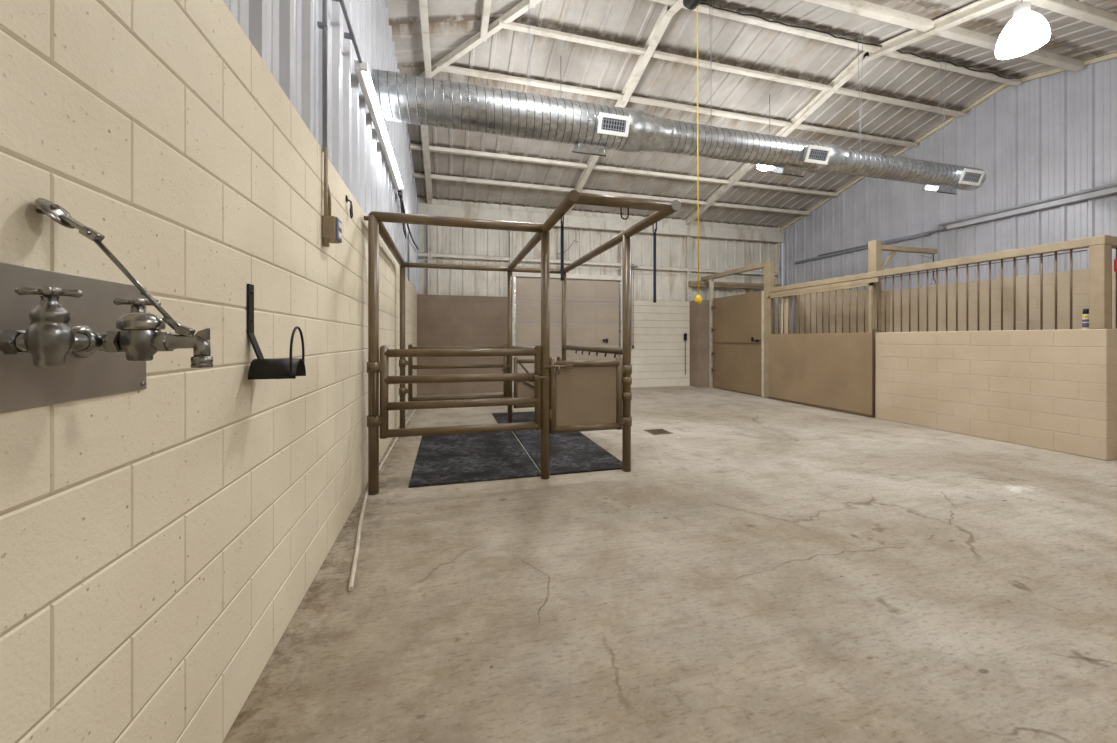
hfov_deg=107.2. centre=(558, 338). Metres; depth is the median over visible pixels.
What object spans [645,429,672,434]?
floor drain
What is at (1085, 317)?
spray can
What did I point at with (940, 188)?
register
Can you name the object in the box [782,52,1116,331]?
wall
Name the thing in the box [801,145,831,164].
register
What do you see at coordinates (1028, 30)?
pendant light
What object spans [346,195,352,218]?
wall hook
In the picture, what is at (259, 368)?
rack
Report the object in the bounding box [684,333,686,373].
rod
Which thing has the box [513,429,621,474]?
rubber mat
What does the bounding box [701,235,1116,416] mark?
frame
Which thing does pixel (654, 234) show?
strap
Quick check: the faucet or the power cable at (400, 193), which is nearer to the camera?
the faucet
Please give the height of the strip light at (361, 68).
0.093 m
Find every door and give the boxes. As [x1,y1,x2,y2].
[514,276,620,372]
[712,291,761,395]
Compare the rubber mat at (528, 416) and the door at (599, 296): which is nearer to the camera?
the rubber mat at (528, 416)
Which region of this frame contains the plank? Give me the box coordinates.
[792,295,795,333]
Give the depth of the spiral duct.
4.95 m
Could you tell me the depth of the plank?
8.76 m
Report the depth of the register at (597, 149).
5.05 m
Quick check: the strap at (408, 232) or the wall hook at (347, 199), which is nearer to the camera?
the wall hook at (347, 199)
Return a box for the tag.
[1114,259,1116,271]
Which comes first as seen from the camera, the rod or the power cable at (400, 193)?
the power cable at (400, 193)
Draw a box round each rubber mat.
[408,431,540,487]
[492,411,533,423]
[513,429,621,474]
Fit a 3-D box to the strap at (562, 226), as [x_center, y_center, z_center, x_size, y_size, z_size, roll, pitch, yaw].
[0.032,-0.724,3.384,0.028,0.488,0.016,0,0,-15]
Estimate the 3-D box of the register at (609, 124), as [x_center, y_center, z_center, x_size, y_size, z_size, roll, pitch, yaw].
[0.623,-2.510,4.862,0.384,0.249,0.250,0,0,-15]
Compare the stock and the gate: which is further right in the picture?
the gate
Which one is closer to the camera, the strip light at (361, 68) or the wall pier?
the strip light at (361, 68)
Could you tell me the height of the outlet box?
3.310 m
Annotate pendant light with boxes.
[757,95,773,170]
[995,0,1049,58]
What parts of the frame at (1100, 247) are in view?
post, post, post, cantilever arm, tie rod, post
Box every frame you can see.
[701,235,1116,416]
[762,290,763,396]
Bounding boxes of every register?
[571,143,605,156]
[597,112,630,136]
[770,166,803,176]
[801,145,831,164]
[922,184,957,194]
[953,168,984,185]
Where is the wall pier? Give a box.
[690,300,708,387]
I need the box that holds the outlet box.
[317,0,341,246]
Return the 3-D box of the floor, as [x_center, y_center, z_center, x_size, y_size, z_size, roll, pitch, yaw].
[3.385,1.440,5.100,11.220,0.200,13.700,0,0,-15]
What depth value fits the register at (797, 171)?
5.81 m
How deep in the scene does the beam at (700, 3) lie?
6.24 m
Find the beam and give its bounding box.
[688,281,781,288]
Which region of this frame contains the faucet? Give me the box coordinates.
[0,198,212,367]
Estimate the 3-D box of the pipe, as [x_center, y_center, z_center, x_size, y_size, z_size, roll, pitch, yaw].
[-2.125,1.327,5.642,0.210,0.025,7.202,0,0,-15]
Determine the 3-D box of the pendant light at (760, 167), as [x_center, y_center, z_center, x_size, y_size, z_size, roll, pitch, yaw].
[3.814,-3.761,7.441,0.400,1.302,0.400,0,0,-15]
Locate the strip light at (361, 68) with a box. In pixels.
[331,0,403,189]
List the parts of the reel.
cord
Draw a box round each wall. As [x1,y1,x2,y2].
[0,0,416,742]
[417,197,785,394]
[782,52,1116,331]
[875,329,1116,460]
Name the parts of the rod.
rod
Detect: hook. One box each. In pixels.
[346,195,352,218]
[921,254,935,284]
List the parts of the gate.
rail, bar frame, panel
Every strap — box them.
[408,232,408,280]
[561,224,563,280]
[653,229,655,302]
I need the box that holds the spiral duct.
[372,0,986,194]
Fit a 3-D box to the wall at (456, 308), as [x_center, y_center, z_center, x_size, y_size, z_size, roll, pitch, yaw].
[1.716,-1.160,11.330,10.620,5.000,0.400,0,0,-15]
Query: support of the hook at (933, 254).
hanging from the frame at (1100, 247)
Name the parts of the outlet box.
plate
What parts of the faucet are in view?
handle, handle, brace rod, spout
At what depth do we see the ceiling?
6.90 m
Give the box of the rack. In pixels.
[247,284,305,379]
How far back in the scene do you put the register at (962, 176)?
6.41 m
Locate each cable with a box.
[398,190,418,249]
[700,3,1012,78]
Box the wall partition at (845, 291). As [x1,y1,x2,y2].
[781,289,889,333]
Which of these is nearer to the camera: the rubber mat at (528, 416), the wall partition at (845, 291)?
the rubber mat at (528, 416)
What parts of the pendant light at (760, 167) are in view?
lamp shade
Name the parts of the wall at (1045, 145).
gable trim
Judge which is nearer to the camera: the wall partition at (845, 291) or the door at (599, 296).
the wall partition at (845, 291)
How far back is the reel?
4.78 m
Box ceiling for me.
[385,0,1116,227]
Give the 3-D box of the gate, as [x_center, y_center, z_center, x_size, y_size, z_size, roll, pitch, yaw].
[5.035,0.186,8.133,0.043,2.283,2.335,0,0,-15]
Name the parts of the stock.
post, post, rail, post, post, rail, rail, rail, rail, rail, rail, rail, rail, rail, post, post, post, rail, rail, panel, rail, post, rail, post, post, post, panel, rail, rail, rail, post, rail, head rail, post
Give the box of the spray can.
[1082,309,1088,328]
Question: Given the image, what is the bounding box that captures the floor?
[223,386,1116,742]
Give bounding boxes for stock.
[364,190,680,494]
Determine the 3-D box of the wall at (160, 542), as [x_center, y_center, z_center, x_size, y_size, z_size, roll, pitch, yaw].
[-1.851,-1.433,3.645,0.250,5.545,13.400,0,0,-15]
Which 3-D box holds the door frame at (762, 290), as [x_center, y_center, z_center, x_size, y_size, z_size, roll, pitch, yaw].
[4.752,0.110,9.504,0.120,2.460,0.060,0,0,-15]
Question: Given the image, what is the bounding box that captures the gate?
[768,283,872,416]
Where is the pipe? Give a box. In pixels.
[348,409,415,590]
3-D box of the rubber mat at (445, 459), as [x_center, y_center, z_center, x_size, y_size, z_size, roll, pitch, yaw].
[-1.046,1.330,4.945,1.230,0.018,2.245,0,0,-15]
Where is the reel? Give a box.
[683,0,701,303]
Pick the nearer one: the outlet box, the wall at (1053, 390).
the outlet box

